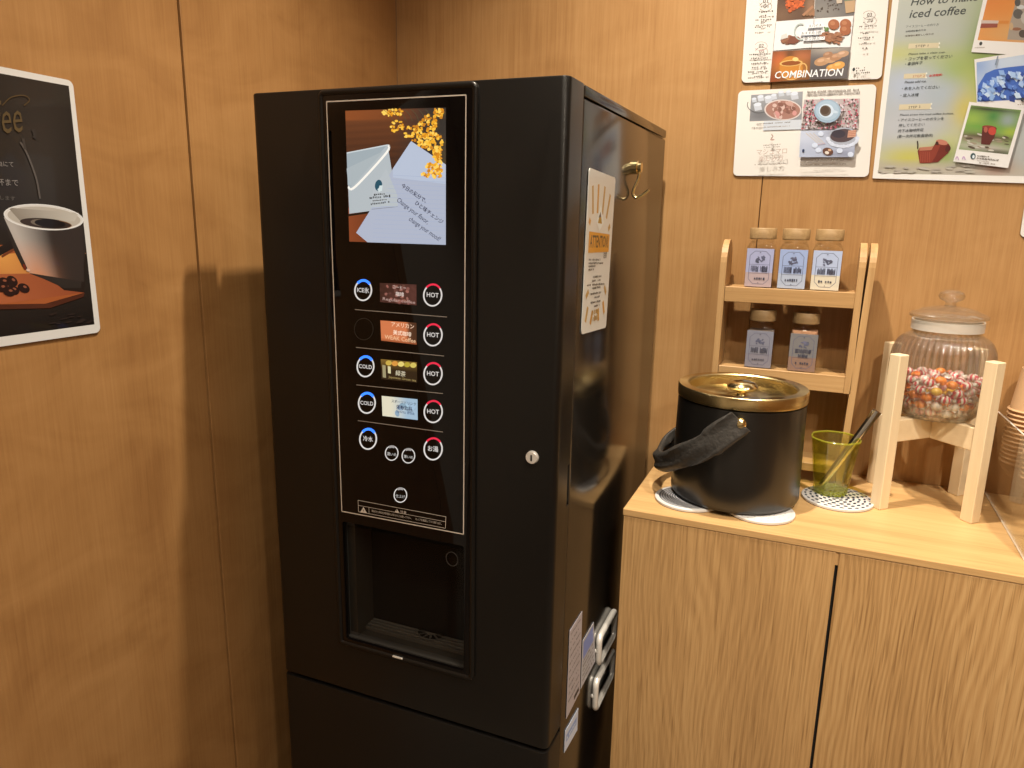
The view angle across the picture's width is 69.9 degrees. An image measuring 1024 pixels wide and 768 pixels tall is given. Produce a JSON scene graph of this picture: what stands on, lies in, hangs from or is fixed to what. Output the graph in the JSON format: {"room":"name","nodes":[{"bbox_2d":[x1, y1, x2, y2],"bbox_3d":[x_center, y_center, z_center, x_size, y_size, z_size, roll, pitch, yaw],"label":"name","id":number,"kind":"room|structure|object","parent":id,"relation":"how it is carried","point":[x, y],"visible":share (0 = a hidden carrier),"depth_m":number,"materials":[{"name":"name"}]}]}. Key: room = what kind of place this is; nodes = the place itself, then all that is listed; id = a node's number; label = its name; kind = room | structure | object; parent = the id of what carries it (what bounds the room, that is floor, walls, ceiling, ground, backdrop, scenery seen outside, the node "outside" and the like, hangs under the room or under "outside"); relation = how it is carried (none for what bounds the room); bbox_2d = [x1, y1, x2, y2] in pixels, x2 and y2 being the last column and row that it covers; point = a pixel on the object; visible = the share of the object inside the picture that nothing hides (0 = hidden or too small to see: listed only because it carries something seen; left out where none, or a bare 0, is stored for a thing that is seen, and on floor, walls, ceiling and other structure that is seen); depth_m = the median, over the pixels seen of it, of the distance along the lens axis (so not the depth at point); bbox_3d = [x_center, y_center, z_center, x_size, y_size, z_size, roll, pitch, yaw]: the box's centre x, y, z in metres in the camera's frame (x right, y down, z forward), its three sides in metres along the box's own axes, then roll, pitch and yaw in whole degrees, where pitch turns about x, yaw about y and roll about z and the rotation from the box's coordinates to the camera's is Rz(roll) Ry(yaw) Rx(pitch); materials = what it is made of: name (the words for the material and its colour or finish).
{"room":"office break room","nodes":[
{"label":"office break room","id":0,"kind":"room"},
{"bbox_2d":[0,0,396,767],"bbox_3d":[-0.618,-0.198,1.119,0.030,2.740,1.646,6,14,22],"label":"wall","id":1,"kind":"structure","parent":0,"point":[142,625],"depth_m":1.21,"materials":[{"name":"brown wood"}]},
{"bbox_2d":[0,67,99,346],"bbox_3d":[-0.660,-0.229,0.958,0.003,0.356,0.230,6,14,22],"label":"poster","id":2,"kind":"object","parent":1,"relation":"attached to","point":[48,288],"visible":1,"depth_m":1.00,"materials":[{"name":"paper"}]},
{"bbox_2d":[396,0,1023,497],"bbox_3d":[0.996,-0.221,1.350,2.766,2.740,0.030,6,14,22],"label":"wall","id":3,"kind":"structure","parent":0,"point":[676,65],"depth_m":1.52,"materials":[{"name":"brown wood"}]},
{"bbox_2d":[733,84,875,176],"bbox_3d":[0.573,-0.497,1.446,0.257,0.169,0.012,6,14,22],"label":"poster","id":4,"kind":"object","parent":3,"relation":"attached to","point":[810,131],"visible":1,"depth_m":1.44,"materials":[{"name":"paper"}]},
{"bbox_2d":[742,0,888,82],"bbox_3d":[0.579,-0.709,1.399,0.259,0.248,0.008,6,14,22],"label":"poster","id":5,"kind":"object","parent":3,"relation":"attached to","point":[785,40],"visible":1,"depth_m":1.41,"materials":[{"name":"paper"}]},
{"bbox_2d":[873,0,1023,182],"bbox_3d":[0.851,-0.579,1.311,0.333,0.430,0.007,6,14,22],"label":"poster","id":6,"kind":"object","parent":3,"relation":"attached to","point":[952,106],"visible":1,"depth_m":1.34,"materials":[{"name":"multicoloured paper"}]},
{"bbox_2d":[1020,211,1023,236],"bbox_3d":[0.998,-0.298,1.312,0.141,0.084,0.002,6,14,22],"label":"card","id":7,"kind":"object","parent":3,"relation":"attached to","point":[1022,224],"visible":1,"depth_m":1.34,"materials":[{"name":"white paper"}]},
{"bbox_3d":[0.319,1.461,0.147,2.826,0.030,3.386,6,14,22],"label":"floor","id":8,"kind":"structure","parent":0,"visible":0},
{"bbox_2d":[253,75,665,767],"bbox_3d":[-0.057,0.301,1.497,0.536,1.618,0.643,6,14,22],"label":"vending machine","id":9,"kind":"object","parent":8,"relation":"on","point":[458,464],"visible":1,"depth_m":1.16,"materials":[{"name":"black metal"}]},
{"bbox_2d":[326,94,466,534],"bbox_3d":[-0.175,-0.091,1.116,0.232,0.651,0.001,6,14,22],"label":"control panel","id":10,"kind":"object","parent":9,"relation":"attached to","point":[396,164],"depth_m":1.11,"materials":[{"name":"black plastic"}]},
{"bbox_2d":[366,618,463,655],"bbox_3d":[-0.147,0.436,1.314,0.210,0.012,0.095,6,14,22],"label":"grille","id":11,"kind":"object","parent":9,"relation":"attached to","point":[431,638],"depth_m":1.28,"materials":[{"name":"grey plastic"}]},
{"bbox_2d":[581,168,614,333],"bbox_3d":[0.136,-0.204,1.146,0.002,0.249,0.151,6,14,22],"label":"sign","id":12,"kind":"object","parent":9,"relation":"attached to","point":[601,186],"visible":1,"depth_m":1.14,"materials":[{"name":"white paper"}]},
{"bbox_2d":[630,161,649,198],"bbox_3d":[0.226,-0.358,1.283,0.034,0.065,0.023,6,14,22],"label":"coat hook","id":13,"kind":"object","parent":9,"relation":"attached to","point":[636,167],"visible":1,"depth_m":1.28,"materials":[{"name":"gold metal"}]},
{"bbox_2d":[610,515,1023,767],"bbox_3d":[0.611,0.682,1.478,0.737,0.908,0.391,6,14,22],"label":"storage cabinet","id":14,"kind":"object","parent":8,"relation":"on","point":[733,651],"visible":0.9,"depth_m":1.26,"materials":[{"name":"brown wood"}]},
{"bbox_2d":[623,467,1023,584],"bbox_3d":[0.621,0.233,1.375,0.742,0.013,0.393,6,14,22],"label":"countertop","id":15,"kind":"structure","parent":14,"relation":"on","point":[921,525],"depth_m":1.28,"materials":[{"name":"laminate"}]},
{"bbox_2d":[655,486,713,512],"bbox_3d":[0.333,0.216,1.381,0.124,0.006,0.124,6,14,22],"label":"coaster","id":16,"kind":"object","parent":15,"relation":"on","point":[666,496],"visible":0.42,"depth_m":1.35,"materials":[{"name":"grey ceramic"}]},
{"bbox_2d":[653,372,809,514],"bbox_3d":[0.409,0.099,1.389,0.272,0.221,0.280,6,14,22],"label":"ice bucket","id":17,"kind":"object","parent":15,"relation":"on","point":[735,445],"visible":1,"depth_m":1.29,"materials":[{"name":"black metal"}]},
{"bbox_2d":[730,508,794,524],"bbox_3d":[0.451,0.229,1.330,0.120,0.008,0.120,6,14,22],"label":"coaster","id":18,"kind":"object","parent":15,"relation":"on","point":[787,516],"visible":0.41,"depth_m":1.29,"materials":[{"name":"white ceramic"}]},
{"bbox_2d":[712,239,877,486],"bbox_3d":[0.560,-0.047,1.492,0.281,0.479,0.088,6,14,22],"label":"spice rack","id":19,"kind":"object","parent":15,"relation":"on","point":[845,381],"visible":0.73,"depth_m":1.44,"materials":[{"name":"brown wood"}]},
{"bbox_2d":[744,308,776,368],"bbox_3d":[0.509,-0.094,1.496,0.054,0.118,0.055,6,14,22],"label":"spice jar","id":20,"kind":"object","parent":19,"relation":"on","point":[759,341],"visible":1,"depth_m":1.48,"materials":[{"name":"clear glass"}]},
{"bbox_2d":[744,228,776,287],"bbox_3d":[0.499,-0.253,1.466,0.054,0.117,0.055,6,14,22],"label":"spice jar","id":21,"kind":"object","parent":19,"relation":"on","point":[760,262],"visible":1,"depth_m":1.45,"materials":[{"name":"clear glass"}]},
{"bbox_2d":[720,360,844,375],"bbox_3d":[0.552,-0.029,1.501,0.238,0.008,0.074,6,14,22],"label":"shelf","id":22,"kind":"object","parent":19,"relation":"attached to","point":[725,365],"depth_m":1.48,"materials":[{"name":"brown wood"}]},
{"bbox_2d":[728,284,854,292],"bbox_3d":[0.555,-0.187,1.465,0.238,0.008,0.074,6,14,22],"label":"shelf","id":23,"kind":"object","parent":19,"relation":"attached to","point":[732,288],"depth_m":1.44,"materials":[{"name":"brown wood"}]},
{"bbox_2d":[776,228,810,289],"bbox_3d":[0.556,-0.246,1.443,0.054,0.117,0.055,6,14,22],"label":"spice jar","id":24,"kind":"object","parent":19,"relation":"on","point":[792,265],"visible":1,"depth_m":1.42,"materials":[{"name":"clear glass"}]},
{"bbox_2d":[786,311,820,372],"bbox_3d":[0.585,-0.085,1.466,0.054,0.117,0.055,6,14,22],"label":"spice jar","id":25,"kind":"object","parent":19,"relation":"on","point":[803,342],"visible":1,"depth_m":1.45,"materials":[{"name":"clear glass"}]},
{"bbox_2d":[802,452,833,464],"bbox_3d":[0.548,0.149,1.542,0.238,0.008,0.074,6,14,22],"label":"shelf","id":26,"kind":"object","parent":19,"relation":"attached to","point":[818,459],"depth_m":1.50,"materials":[{"name":"brown wood"}]},
{"bbox_2d":[809,229,844,291],"bbox_3d":[0.612,-0.240,1.420,0.054,0.117,0.055,6,14,22],"label":"spice jar","id":27,"kind":"object","parent":19,"relation":"on","point":[826,267],"visible":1,"depth_m":1.40,"materials":[{"name":"clear glass"}]},
{"bbox_2d":[801,485,873,511],"bbox_3d":[0.620,0.217,1.396,0.127,0.008,0.127,6,14,22],"label":"coaster","id":28,"kind":"object","parent":15,"relation":"on","point":[852,500],"visible":0.99,"depth_m":1.39,"materials":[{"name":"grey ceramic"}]},
{"bbox_2d":[811,432,861,496],"bbox_3d":[0.617,0.155,1.407,0.088,0.112,0.088,6,14,22],"label":"glass tumbler","id":29,"kind":"object","parent":28,"relation":"on","point":[813,432],"visible":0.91,"depth_m":1.40,"materials":[{"name":"yellow glass"}]},
{"bbox_2d":[819,409,880,486],"bbox_3d":[0.642,0.123,1.393,0.095,0.162,0.019,4,13,13],"label":"tongs","id":30,"kind":"object","parent":29,"relation":"in","point":[874,414],"visible":1,"depth_m":1.39,"materials":[{"name":"silver metal"}]},
{"bbox_2d":[866,341,1005,523],"bbox_3d":[0.782,0.082,1.371,0.176,0.290,0.176,6,14,22],"label":"stand","id":31,"kind":"object","parent":15,"relation":"on","point":[972,440],"visible":0.92,"depth_m":1.32,"materials":[{"name":"brown wood"}]},
{"bbox_2d":[887,290,996,422],"bbox_3d":[0.788,-0.056,1.338,0.173,0.232,0.173,-2,13,-11],"label":"candy jar","id":32,"kind":"object","parent":31,"relation":"on","point":[936,324],"visible":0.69,"depth_m":1.30,"materials":[{"name":"clear glass"}]},
{"bbox_2d":[902,400,909,409],"bbox_3d":[0.745,0.038,1.380,0.016,0.015,0.033,6,14,19],"label":"candy","id":33,"kind":"object","parent":32,"relation":"in","point":[904,404],"visible":0.5,"depth_m":1.37,"materials":[{"name":"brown food"}]},
{"bbox_2d":[905,382,911,388],"bbox_3d":[0.723,0.001,1.348,0.016,0.015,0.032,2,13,3],"label":"candy","id":34,"kind":"object","parent":32,"relation":"in","point":[907,385],"visible":0.42,"depth_m":1.34,"materials":[{"name":"orange food"}]},
{"bbox_2d":[903,395,914,404],"bbox_3d":[0.732,0.029,1.349,0.016,0.015,0.033,0,13,-5],"label":"candy","id":35,"kind":"object","parent":32,"relation":"in","point":[905,397],"visible":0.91,"depth_m":1.34,"materials":[{"name":"white food"}]},
{"bbox_2d":[907,367,915,374],"bbox_3d":[0.761,-0.025,1.406,0.033,0.015,0.016,-3,13,-16],"label":"candy","id":36,"kind":"object","parent":32,"relation":"in","point":[910,370],"visible":0.58,"depth_m":1.40,"materials":[{"name":"white food"}]},
{"bbox_2d":[904,390,921,397],"bbox_3d":[0.730,0.019,1.332,0.016,0.015,0.032,-2,13,-14],"label":"candy","id":37,"kind":"object","parent":32,"relation":"in","point":[912,394],"visible":0.99,"depth_m":1.33,"materials":[{"name":"orange food"}]},
{"bbox_2d":[906,375,919,382],"bbox_3d":[0.724,-0.008,1.330,0.016,0.015,0.033,-4,14,-22],"label":"candy","id":38,"kind":"object","parent":32,"relation":"in","point":[909,379],"visible":0.87,"depth_m":1.32,"materials":[{"name":"white food"}]},
{"bbox_2d":[907,404,922,414],"bbox_3d":[0.742,0.046,1.347,0.016,0.016,0.033,1,13,0],"label":"candy","id":39,"kind":"object","parent":32,"relation":"in","point":[913,408],"visible":0.92,"depth_m":1.34,"materials":[{"name":"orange food"}]},
{"bbox_2d":[911,370,919,376],"bbox_3d":[0.752,-0.017,1.363,0.016,0.022,0.032,8,15,28],"label":"candy","id":40,"kind":"object","parent":32,"relation":"in","point":[914,373],"visible":0.67,"depth_m":1.35,"materials":[{"name":"orange food"}]},
{"bbox_2d":[910,381,923,385],"bbox_3d":[0.749,0.000,1.353,0.016,0.015,0.033,3,13,9],"label":"candy","id":41,"kind":"object","parent":32,"relation":"in","point":[915,383],"visible":0.3,"depth_m":1.35,"materials":[{"name":"white food"}]},
{"bbox_2d":[910,400,929,407],"bbox_3d":[0.741,0.036,1.327,0.016,0.015,0.032,-8,16,-36],"label":"candy","id":42,"kind":"object","parent":32,"relation":"in","point":[919,403],"visible":1,"depth_m":1.32,"materials":[{"name":"orange food"}]},
{"bbox_2d":[910,385,929,393],"bbox_3d":[0.734,0.010,1.316,0.016,0.015,0.033,-4,14,-23],"label":"candy","id":43,"kind":"object","parent":32,"relation":"in","point":[920,389],"visible":1,"depth_m":1.31,"materials":[{"name":"white food"}]},
{"bbox_2d":[918,370,926,375],"bbox_3d":[0.773,-0.020,1.383,0.032,0.015,0.016,-4,14,-22],"label":"candy","id":44,"kind":"object","parent":32,"relation":"in","point":[922,372],"visible":0.5,"depth_m":1.38,"materials":[{"name":"white food"}]},
{"bbox_2d":[913,366,931,371],"bbox_3d":[0.791,-0.026,1.411,0.032,0.015,0.016,1,13,-2],"label":"candy","id":45,"kind":"object","parent":32,"relation":"in","point":[922,367],"visible":0.56,"depth_m":1.41,"materials":[{"name":"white food"}]},
{"bbox_2d":[915,375,929,382],"bbox_3d":[0.751,-0.009,1.333,0.016,0.015,0.032,-7,15,-31],"label":"candy","id":46,"kind":"object","parent":32,"relation":"in","point":[922,377],"visible":0.56,"depth_m":1.33,"materials":[{"name":"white food"}]},
{"bbox_2d":[916,393,935,401],"bbox_3d":[0.743,0.024,1.312,0.016,0.015,0.032,-11,17,-41],"label":"candy","id":47,"kind":"object","parent":32,"relation":"in","point":[925,397],"visible":1,"depth_m":1.31,"materials":[{"name":"orange food"}]},
{"bbox_2d":[919,379,939,386],"bbox_3d":[0.742,-0.002,1.301,0.033,0.015,0.016,9,15,30],"label":"candy","id":48,"kind":"object","parent":32,"relation":"in","point":[927,382],"visible":1,"depth_m":1.30,"materials":[{"name":"white food"}]},
{"bbox_2d":[920,408,940,415],"bbox_3d":[0.757,0.050,1.325,0.033,0.015,0.016,10,16,35],"label":"candy","id":49,"kind":"object","parent":32,"relation":"in","point":[928,411],"visible":1,"depth_m":1.32,"materials":[{"name":"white food"}]},
{"bbox_2d":[927,374,940,382],"bbox_3d":[0.776,-0.010,1.339,0.016,0.015,0.033,-9,16,-38],"label":"candy","id":50,"kind":"object","parent":32,"relation":"in","point":[935,376],"visible":0.49,"depth_m":1.34,"materials":[{"name":"white food"}]},
{"bbox_2d":[924,385,943,390],"bbox_3d":[0.762,0.008,1.323,0.032,0.015,0.016,8,15,29],"label":"candy","id":51,"kind":"object","parent":32,"relation":"in","point":[935,386],"visible":0.34,"depth_m":1.32,"materials":[{"name":"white food"}]},
{"bbox_2d":[926,370,943,376],"bbox_3d":[0.800,-0.020,1.384,0.033,0.015,0.016,4,13,14],"label":"candy","id":52,"kind":"object","parent":32,"relation":"in","point":[937,371],"visible":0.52,"depth_m":1.38,"materials":[{"name":"white food"}]},
{"bbox_2d":[926,402,946,410],"bbox_3d":[0.760,0.040,1.310,0.032,0.015,0.016,5,14,18],"label":"candy","id":53,"kind":"object","parent":32,"relation":"in","point":[936,406],"visible":1,"depth_m":1.30,"materials":[{"name":"white food"}]},
{"bbox_2d":[926,388,946,395],"bbox_3d":[0.753,0.014,1.298,0.032,0.015,0.016,10,16,34],"label":"candy","id":54,"kind":"object","parent":32,"relation":"in","point":[934,391],"visible":1,"depth_m":1.29,"materials":[{"name":"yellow food"}]},
{"bbox_2d":[931,376,946,384],"bbox_3d":[0.770,-0.005,1.313,0.033,0.016,0.016,7,14,23],"label":"candy","id":55,"kind":"object","parent":32,"relation":"in","point":[940,380],"visible":0.85,"depth_m":1.31,"materials":[{"name":"orange food"}]},
{"bbox_2d":[931,393,948,400],"bbox_3d":[0.772,0.023,1.321,0.033,0.020,0.016,7,14,25],"label":"candy","id":56,"kind":"object","parent":32,"relation":"in","point":[942,394],"visible":0.31,"depth_m":1.31,"materials":[{"name":"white food"}]},
{"bbox_2d":[935,368,949,373],"bbox_3d":[0.821,-0.024,1.403,0.033,0.015,0.016,6,14,21],"label":"candy","id":57,"kind":"object","parent":32,"relation":"in","point":[941,370],"visible":0.54,"depth_m":1.40,"materials":[{"name":"orange food"}]},
{"bbox_2d":[935,396,955,403],"bbox_3d":[0.768,0.028,1.297,0.032,0.015,0.016,7,14,23],"label":"candy","id":58,"kind":"object","parent":32,"relation":"in","point":[943,399],"visible":1,"depth_m":1.29,"materials":[{"name":"white food"}]},
{"bbox_2d":[936,410,956,417],"bbox_3d":[0.780,0.054,1.316,0.033,0.015,0.016,3,13,10],"label":"candy","id":59,"kind":"object","parent":32,"relation":"in","point":[944,413],"visible":1,"depth_m":1.31,"materials":[{"name":"white food"}]},
{"bbox_2d":[944,374,953,381],"bbox_3d":[0.799,-0.010,1.340,0.016,0.021,0.032,8,14,27],"label":"candy","id":60,"kind":"object","parent":32,"relation":"in","point":[948,377],"visible":0.66,"depth_m":1.33,"materials":[{"name":"white food"}]},
{"bbox_2d":[942,388,958,392],"bbox_3d":[0.789,0.010,1.313,0.033,0.017,0.016,1,13,-1],"label":"candy","id":61,"kind":"object","parent":32,"relation":"in","point":[947,389],"visible":0.27,"depth_m":1.31,"materials":[{"name":"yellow food"}]},
{"bbox_2d":[943,372,958,379],"bbox_3d":[0.823,-0.015,1.365,0.016,0.015,0.032,-9,16,-36],"label":"candy","id":62,"kind":"object","parent":32,"relation":"in","point":[955,375],"visible":0.57,"depth_m":1.36,"materials":[{"name":"white food"}]},
{"bbox_2d":[941,381,962,389],"bbox_3d":[0.773,0.003,1.285,0.032,0.015,0.016,6,14,21],"label":"candy","id":63,"kind":"object","parent":32,"relation":"in","point":[952,385],"visible":1,"depth_m":1.28,"materials":[{"name":"orange food"}]},
{"bbox_2d":[944,403,964,411],"bbox_3d":[0.787,0.042,1.304,0.033,0.015,0.016,1,13,0],"label":"candy","id":64,"kind":"object","parent":32,"relation":"in","point":[953,407],"visible":1,"depth_m":1.30,"materials":[{"name":"white food"}]},
{"bbox_2d":[949,370,963,376],"bbox_3d":[0.843,-0.018,1.382,0.016,0.015,0.033,-7,15,-33],"label":"candy","id":65,"kind":"object","parent":32,"relation":"in","point":[959,372],"visible":0.5,"depth_m":1.38,"materials":[{"name":"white food"}]},
{"bbox_2d":[948,389,968,397],"bbox_3d":[0.786,0.017,1.289,0.032,0.015,0.016,2,13,2],"label":"candy","id":66,"kind":"object","parent":32,"relation":"in","point":[958,393],"visible":1,"depth_m":1.28,"materials":[{"name":"white food"}]},
{"bbox_2d":[954,410,967,416],"bbox_3d":[0.808,0.052,1.321,0.033,0.018,0.016,-4,14,-20],"label":"candy","id":67,"kind":"object","parent":32,"relation":"in","point":[959,413],"visible":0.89,"depth_m":1.31,"materials":[{"name":"white food"}]},
{"bbox_2d":[955,375,967,384],"bbox_3d":[0.805,-0.004,1.313,0.032,0.021,0.016,-11,17,-42],"label":"candy","id":68,"kind":"object","parent":32,"relation":"in","point":[959,380],"visible":0.77,"depth_m":1.31,"materials":[{"name":"white food"}]},
{"bbox_2d":[952,397,971,404],"bbox_3d":[0.796,0.030,1.295,0.032,0.015,0.016,-2,13,-13],"label":"candy","id":69,"kind":"object","parent":32,"relation":"in","point":[963,400],"visible":1,"depth_m":1.29,"materials":[{"name":"white food"}]},
{"bbox_2d":[959,404,973,410],"bbox_3d":[0.808,0.042,1.308,0.032,0.015,0.016,-2,13,-12],"label":"candy","id":70,"kind":"object","parent":32,"relation":"in","point":[966,406],"visible":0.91,"depth_m":1.30,"materials":[{"name":"orange food"}]},
{"bbox_2d":[958,382,977,389],"bbox_3d":[0.799,0.003,1.285,0.032,0.015,0.016,-2,13,-12],"label":"candy","id":71,"kind":"object","parent":32,"relation":"in","point":[966,385],"visible":1,"depth_m":1.28,"materials":[{"name":"white food"}]},
{"bbox_2d":[964,388,980,395],"bbox_3d":[0.812,0.015,1.293,0.033,0.015,0.016,-4,14,-20],"label":"candy","id":72,"kind":"object","parent":32,"relation":"in","point":[972,391],"visible":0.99,"depth_m":1.29,"materials":[{"name":"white food"}]},
{"bbox_2d":[967,374,978,381],"bbox_3d":[0.853,-0.012,1.353,0.016,0.015,0.032,-3,13,-16],"label":"candy","id":73,"kind":"object","parent":32,"relation":"in","point":[972,377],"visible":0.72,"depth_m":1.35,"materials":[{"name":"white food"}]},
{"bbox_2d":[968,396,978,403],"bbox_3d":[0.824,0.028,1.307,0.033,0.015,0.016,-10,17,-41],"label":"candy","id":74,"kind":"object","parent":32,"relation":"in","point":[976,399],"visible":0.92,"depth_m":1.30,"materials":[{"name":"white food"}]},
{"bbox_2d":[973,380,981,388],"bbox_3d":[0.829,0.001,1.299,0.033,0.015,0.016,-8,15,-33],"label":"candy","id":75,"kind":"object","parent":32,"relation":"in","point":[977,382],"visible":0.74,"depth_m":1.29,"materials":[{"name":"white food"}]},
{"label":"candy","id":76,"kind":"object","parent":32,"relation":"in","visible":0},
{"bbox_2d":[925,371,938,375],"bbox_3d":[0.787,-0.015,1.362,0.033,0.020,0.016,0,13,-6],"label":"candy","id":77,"kind":"object","parent":76,"relation":"on","point":[927,372],"visible":0.42,"depth_m":1.36,"materials":[{"name":"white food"}]},
{"bbox_2d":[984,411,1023,559],"bbox_3d":[0.922,0.168,1.264,0.107,0.175,0.324,6,14,22],"label":"organizer","id":78,"kind":"object","parent":15,"relation":"on","point":[1001,414],"visible":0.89,"depth_m":1.29,"materials":[{"name":"clear plastic"}]},
{"bbox_2d":[998,456,1020,467],"bbox_3d":[0.959,0.109,1.363,0.079,0.080,0.079,6,14,22],"label":"paper cup","id":79,"kind":"object","parent":78,"relation":"in","point":[1000,458],"visible":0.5,"depth_m":1.36,"materials":[{"name":"brown paper"}]},
{"bbox_2d":[999,452,1020,462],"bbox_3d":[0.960,0.101,1.361,0.079,0.080,0.079,6,14,22],"label":"paper cup","id":80,"kind":"object","parent":79,"relation":"on","point":[1002,455],"visible":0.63,"depth_m":1.36,"materials":[{"name":"brown paper"}]},
{"bbox_2d":[1000,448,1021,458],"bbox_3d":[0.960,0.093,1.360,0.079,0.080,0.079,6,14,22],"label":"paper cup","id":81,"kind":"object","parent":80,"relation":"on","point":[1002,450],"visible":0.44,"depth_m":1.36,"materials":[{"name":"brown paper"}]},
{"bbox_2d":[1000,444,1022,454],"bbox_3d":[0.960,0.085,1.358,0.079,0.080,0.079,6,14,22],"label":"paper cup","id":82,"kind":"object","parent":81,"relation":"on","point":[1003,446],"visible":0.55,"depth_m":1.35,"materials":[{"name":"brown paper"}]},
{"bbox_2d":[1001,440,1023,449],"bbox_3d":[0.960,0.077,1.356,0.079,0.080,0.079,6,14,22],"label":"paper cup","id":83,"kind":"object","parent":82,"relation":"on","point":[1004,442],"visible":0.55,"depth_m":1.35,"materials":[{"name":"brown paper"}]},
{"bbox_2d":[1002,435,1023,445],"bbox_3d":[0.960,0.069,1.354,0.079,0.080,0.079,6,14,22],"label":"paper cup","id":84,"kind":"object","parent":83,"relation":"on","point":[1021,443],"visible":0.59,"depth_m":1.35,"materials":[{"name":"brown paper"}]},
{"bbox_2d":[1003,431,1023,441],"bbox_3d":[0.960,0.060,1.352,0.079,0.080,0.079,6,14,22],"label":"paper cup","id":85,"kind":"object","parent":84,"relation":"on","point":[1006,434],"visible":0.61,"depth_m":1.35,"materials":[{"name":"brown paper"}]},
{"bbox_2d":[1003,427,1023,436],"bbox_3d":[0.960,0.052,1.351,0.079,0.080,0.079,6,14,22],"label":"paper cup","id":86,"kind":"object","parent":85,"relation":"on","point":[1006,429],"visible":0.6,"depth_m":1.35,"materials":[{"name":"brown paper"}]},
{"bbox_2d":[1004,423,1023,432],"bbox_3d":[0.961,0.044,1.349,0.079,0.080,0.079,6,14,22],"label":"paper cup","id":87,"kind":"object","parent":86,"relation":"on","point":[1007,425],"visible":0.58,"depth_m":1.35,"materials":[{"name":"brown paper"}]},
{"bbox_2d":[1005,419,1023,427],"bbox_3d":[0.961,0.036,1.347,0.079,0.080,0.079,6,14,22],"label":"paper cup","id":88,"kind":"object","parent":87,"relation":"on","point":[1017,424],"visible":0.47,"depth_m":1.34,"materials":[{"name":"brown paper"}]},
{"bbox_2d":[1006,410,1023,418],"bbox_3d":[0.961,0.020,1.343,0.079,0.080,0.079,6,14,22],"label":"paper cup","id":89,"kind":"object","parent":88,"relation":"on","point":[1009,412],"visible":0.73,"depth_m":1.34,"materials":[{"name":"brown paper"}]},
{"bbox_2d":[1006,414,1023,423],"bbox_3d":[0.961,0.028,1.345,0.079,0.080,0.079,6,14,22],"label":"paper cup","id":90,"kind":"object","parent":88,"relation":"on","point":[1008,416],"visible":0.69,"depth_m":1.34,"materials":[{"name":"brown paper"}]},
{"bbox_2d":[1007,366,1023,413],"bbox_3d":[0.961,0.012,1.341,0.079,0.080,0.079,6,14,22],"label":"paper cup","id":91,"kind":"object","parent":90,"relation":"on","point":[1017,403],"visible":1,"depth_m":1.34,"materials":[{"name":"brown paper"}]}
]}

